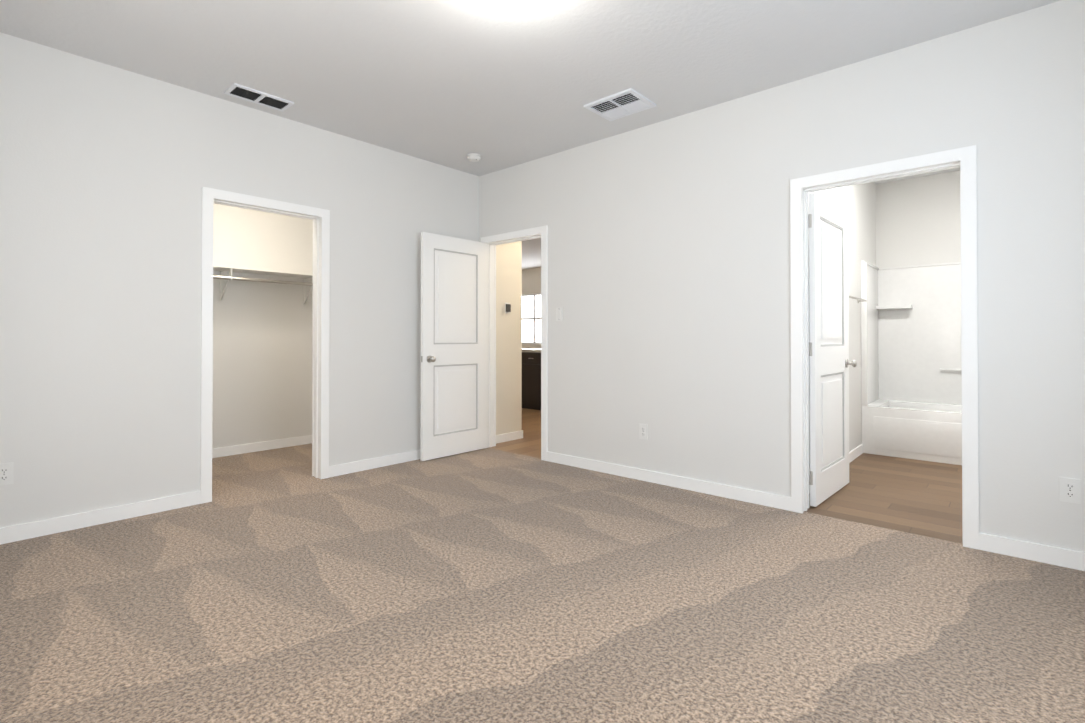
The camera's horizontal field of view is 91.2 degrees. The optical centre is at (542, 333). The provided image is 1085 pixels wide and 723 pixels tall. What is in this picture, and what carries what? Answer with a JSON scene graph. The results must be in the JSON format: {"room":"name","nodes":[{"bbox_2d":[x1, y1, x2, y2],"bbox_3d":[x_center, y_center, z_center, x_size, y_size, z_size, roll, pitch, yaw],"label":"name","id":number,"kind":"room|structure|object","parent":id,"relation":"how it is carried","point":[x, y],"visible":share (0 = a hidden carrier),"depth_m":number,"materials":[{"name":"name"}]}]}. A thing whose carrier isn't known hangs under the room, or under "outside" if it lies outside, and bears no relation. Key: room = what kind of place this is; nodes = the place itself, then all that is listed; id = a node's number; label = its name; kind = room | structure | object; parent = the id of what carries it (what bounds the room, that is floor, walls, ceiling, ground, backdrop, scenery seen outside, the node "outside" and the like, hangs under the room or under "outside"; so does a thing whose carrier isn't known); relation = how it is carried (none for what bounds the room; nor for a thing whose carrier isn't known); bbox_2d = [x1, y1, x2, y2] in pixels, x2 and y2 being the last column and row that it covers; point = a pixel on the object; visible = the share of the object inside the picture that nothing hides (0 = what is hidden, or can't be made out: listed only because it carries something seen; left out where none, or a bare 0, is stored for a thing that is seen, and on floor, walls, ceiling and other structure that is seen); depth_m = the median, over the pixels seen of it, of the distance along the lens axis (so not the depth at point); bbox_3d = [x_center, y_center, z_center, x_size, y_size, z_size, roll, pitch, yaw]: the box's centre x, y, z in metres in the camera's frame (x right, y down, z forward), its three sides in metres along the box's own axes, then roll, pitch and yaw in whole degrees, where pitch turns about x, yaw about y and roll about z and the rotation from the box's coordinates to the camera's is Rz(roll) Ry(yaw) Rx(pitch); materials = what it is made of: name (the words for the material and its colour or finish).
{"room":"empty bedroom","nodes":[
{"label":"empty bedroom","id":0,"kind":"room"},
{"bbox_2d":[0,32,521,527],"bbox_3d":[-1.834,-0.236,4.136,0.120,2.740,4.690,0,-1,42],"label":"wall","id":1,"kind":"structure","parent":0,"point":[108,173],"depth_m":3.34,"materials":[{"name":"paint"}]},
{"bbox_2d":[0,462,13,485],"bbox_3d":[-2.886,0.754,2.849,0.008,0.116,0.072,0,-1,42],"label":"electrical outlet","id":2,"kind":"object","parent":1,"relation":"attached to","point":[6,473],"visible":1,"depth_m":2.85,"materials":[{"name":"white plastic"}]},
{"bbox_2d":[0,491,200,544],"bbox_3d":[-2.759,1.082,2.987,0.013,0.085,1.460,0,-1,42],"label":"baseboard","id":3,"kind":"structure","parent":1,"relation":"attached to","point":[9,534],"depth_m":3.12,"materials":[{"name":"paint"}]},
{"bbox_2d":[200,187,329,503],"bbox_3d":[-2.030,0.077,3.913,0.152,2.110,0.880,0,-1,42],"label":"trim","id":4,"kind":"structure","parent":1,"relation":"attached to","point":[320,217],"depth_m":4.02,"materials":[{"name":"paint"}]},
{"bbox_2d":[329,449,419,477],"bbox_3d":[-1.163,1.096,4.780,0.013,0.085,1.580,0,-1,42],"label":"baseboard","id":5,"kind":"structure","parent":1,"relation":"attached to","point":[341,469],"depth_m":4.48,"materials":[{"name":"paint"}]},
{"bbox_2d":[505,302,510,313],"bbox_3d":[-0.368,-0.274,5.676,0.022,0.116,0.072,0,-1,42],"label":"thermostat","id":6,"kind":"object","parent":1,"relation":"attached to","point":[508,308],"visible":1,"depth_m":5.67,"materials":[{"name":"white plastic"}]},
{"bbox_2d":[496,430,522,443],"bbox_3d":[-0.392,1.103,5.655,0.026,0.085,0.513,0,-1,42],"label":"baseboard","id":7,"kind":"structure","parent":1,"relation":"attached to","point":[505,437],"depth_m":5.67,"materials":[{"name":"paint"}]},
{"bbox_2d":[212,203,312,448],"bbox_3d":[-2.934,-0.229,5.081,0.120,2.740,2.840,0,-1,42],"label":"wall","id":8,"kind":"structure","parent":0,"point":[262,361],"depth_m":5.18,"materials":[{"name":"paint"}]},
{"bbox_2d":[212,435,311,457],"bbox_3d":[-2.884,1.098,5.026,0.013,0.085,2.600,0,-1,42],"label":"baseboard","id":9,"kind":"structure","parent":8,"relation":"attached to","point":[253,447],"depth_m":5.16,"materials":[{"name":"paint"}]},
{"bbox_2d":[213,265,312,304],"bbox_3d":[-2.776,-0.449,4.943,0.299,0.298,2.598,0,-1,42],"label":"closet shelf","id":10,"kind":"object","parent":8,"relation":"attached to","point":[222,272],"visible":0.38,"depth_m":5.03,"materials":[{"name":"white wood"}]},
{"bbox_2d":[0,0,1060,269],"bbox_3d":[-0.479,-1.647,6.542,11.120,0.120,10.070,0,-1,42],"label":"ceiling","id":11,"kind":"structure","parent":0,"point":[498,84],"depth_m":3.04,"materials":[{"name":"paint"}]},
{"bbox_2d":[224,83,293,111],"bbox_3d":[-1.924,-1.604,3.618,0.190,0.012,0.380,0,-1,42],"label":"ceiling vent","id":12,"kind":"object","parent":11,"relation":"in","point":[255,96],"visible":1,"depth_m":3.60,"materials":[{"name":"white metal"}]},
{"bbox_2d":[467,153,481,161],"bbox_3d":[-0.616,-1.581,4.787,0.136,0.040,0.136,0,-1,42],"label":"smoke detector","id":13,"kind":"object","parent":11,"relation":"attached to","point":[473,157],"visible":0.98,"depth_m":4.75,"materials":[{"name":"white plastic"}]},
{"bbox_2d":[584,88,656,120],"bbox_3d":[0.545,-1.602,3.736,0.390,0.015,0.330,0,-1,42],"label":"ceiling vent","id":14,"kind":"object","parent":11,"relation":"in","point":[624,103],"visible":1,"depth_m":3.72,"materials":[{"name":"white metal"}]},
{"bbox_2d":[522,267,540,348],"bbox_3d":[1.862,-0.184,10.732,9.030,2.740,0.120,0,-1,42],"label":"wall","id":15,"kind":"structure","parent":0,"point":[531,280],"depth_m":12.55,"materials":[{"name":"paint"}]},
{"bbox_2d":[522,293,540,343],"bbox_3d":[-0.179,-0.350,12.524,2.000,1.200,0.040,0,-1,42],"label":"living room window","id":16,"kind":"structure","parent":15,"relation":"in","point":[531,318],"depth_m":12.61,"materials":[{"name":"glass"}]},
{"bbox_2d":[0,443,1084,722],"bbox_3d":[-0.734,1.173,2.751,6.490,0.100,4.100,0,-1,42],"label":"floor carpet","id":17,"kind":"object","parent":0,"point":[480,585],"visible":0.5,"depth_m":2.14,"materials":[{"name":"beige carpet"}]},
{"bbox_2d":[489,408,962,543],"bbox_3d":[0.884,1.215,8.050,11.120,0.100,5.970,0,-1,42],"label":"floor","id":18,"kind":"structure","parent":0,"point":[918,497],"depth_m":3.76,"materials":[{"name":"wood"}]},
{"bbox_2d":[522,352,540,409],"bbox_3d":[0.051,0.727,8.327,0.463,0.880,0.630,0,-1,42],"label":"base cabinet","id":19,"kind":"object","parent":18,"relation":"on","point":[531,378],"depth_m":8.11,"materials":[{"name":"brown wood"}]},
{"bbox_2d":[522,348,540,351],"bbox_3d":[-0.118,0.268,8.488,1.890,0.040,0.660,0,-1,42],"label":"countertop","id":20,"kind":"structure","parent":19,"relation":"on","point":[523,349],"depth_m":8.17,"materials":[{"name":"white stone"}]},
{"bbox_2d":[861,261,961,464],"bbox_3d":[3.872,0.220,4.873,1.516,1.840,0.752,0,-1,42],"label":"shower","id":21,"kind":"object","parent":18,"relation":"on","point":[911,388],"visible":0.33,"depth_m":5.29,"materials":[{"name":"plastic"}]},
{"bbox_2d":[479,0,1084,551],"bbox_3d":[1.190,-0.239,3.833,5.040,2.740,0.120,0,-1,42],"label":"wall","id":22,"kind":"structure","parent":0,"point":[669,266],"depth_m":3.47,"materials":[{"name":"paint"}]},
{"bbox_2d":[420,232,486,460],"bbox_3d":[-0.816,0.114,5.001,0.178,2.030,0.770,0,-1,42],"label":"bedroom door","id":23,"kind":"structure","parent":22,"relation":"in","point":[453,345],"depth_m":4.96,"materials":[{"name":"paint"}]},
{"bbox_2d":[481,225,547,460],"bbox_3d":[-0.243,0.086,5.106,0.883,2.110,0.152,0,-1,42],"label":"door frame","id":24,"kind":"structure","parent":22,"relation":"attached to","point":[493,241],"depth_m":5.16,"materials":[{"name":"paint"}]},
{"bbox_2d":[639,424,647,439],"bbox_3d":[0.779,0.756,4.105,0.072,0.116,0.008,0,-1,42],"label":"electrical outlet","id":25,"kind":"object","parent":22,"relation":"attached to","point":[643,431],"visible":1,"depth_m":4.10,"materials":[{"name":"white plastic"}]},
{"bbox_2d":[547,451,790,510],"bbox_3d":[0.815,1.091,4.067,2.067,0.085,0.013,0,-1,42],"label":"baseboard","id":26,"kind":"structure","parent":22,"relation":"attached to","point":[732,492],"depth_m":3.89,"materials":[{"name":"paint"}]},
{"bbox_2d":[808,193,856,506],"bbox_3d":[2.030,0.103,3.723,0.178,2.030,0.806,0,-1,42],"label":"bathroom door","id":27,"kind":"structure","parent":22,"relation":"in","point":[829,363],"depth_m":3.65,"materials":[{"name":"paint"}]},
{"bbox_2d":[790,145,978,549],"bbox_3d":[1.975,0.071,3.133,0.920,2.110,0.152,0,-1,42],"label":"door frame","id":28,"kind":"structure","parent":22,"relation":"attached to","point":[963,159],"depth_m":3.02,"materials":[{"name":"paint"}]},
{"bbox_2d":[979,533,1084,570],"bbox_3d":[2.595,1.078,2.483,0.860,0.085,0.013,0,-1,42],"label":"baseboard","id":29,"kind":"structure","parent":22,"relation":"attached to","point":[1062,557],"depth_m":2.63,"materials":[{"name":"paint"}]},
{"bbox_2d":[1059,477,1080,503],"bbox_3d":[2.530,0.751,2.548,0.072,0.116,0.008,0,-1,42],"label":"electrical outlet","id":30,"kind":"object","parent":22,"relation":"attached to","point":[1070,490],"visible":1,"depth_m":2.54,"materials":[{"name":"white plastic"}]},
{"bbox_2d":[808,182,875,470],"bbox_3d":[2.593,-0.232,4.673,0.120,2.740,3.000,0,-1,42],"label":"wall","id":31,"kind":"structure","parent":0,"point":[859,201],"depth_m":4.95,"materials":[{"name":"paint"}]},
{"bbox_2d":[809,444,862,492],"bbox_3d":[2.353,1.092,4.293,0.013,0.085,2.128,0,-1,42],"label":"baseboard","id":32,"kind":"structure","parent":31,"relation":"attached to","point":[856,452],"depth_m":4.80,"materials":[{"name":"paint"}]},
{"bbox_2d":[849,296,866,302],"bbox_3d":[2.804,-0.311,4.768,0.069,0.044,0.660,0,-1,42],"label":"towel rail","id":33,"kind":"object","parent":31,"relation":"attached to","point":[860,300],"visible":0.6,"depth_m":4.79,"materials":[{"name":"silver metal"}]},
{"bbox_2d":[876,171,960,267],"bbox_3d":[4.156,-0.228,5.210,1.500,2.740,0.120,0,-1,42],"label":"wall","id":34,"kind":"structure","parent":0,"point":[911,221],"depth_m":5.42,"materials":[{"name":"paint"}]}
]}

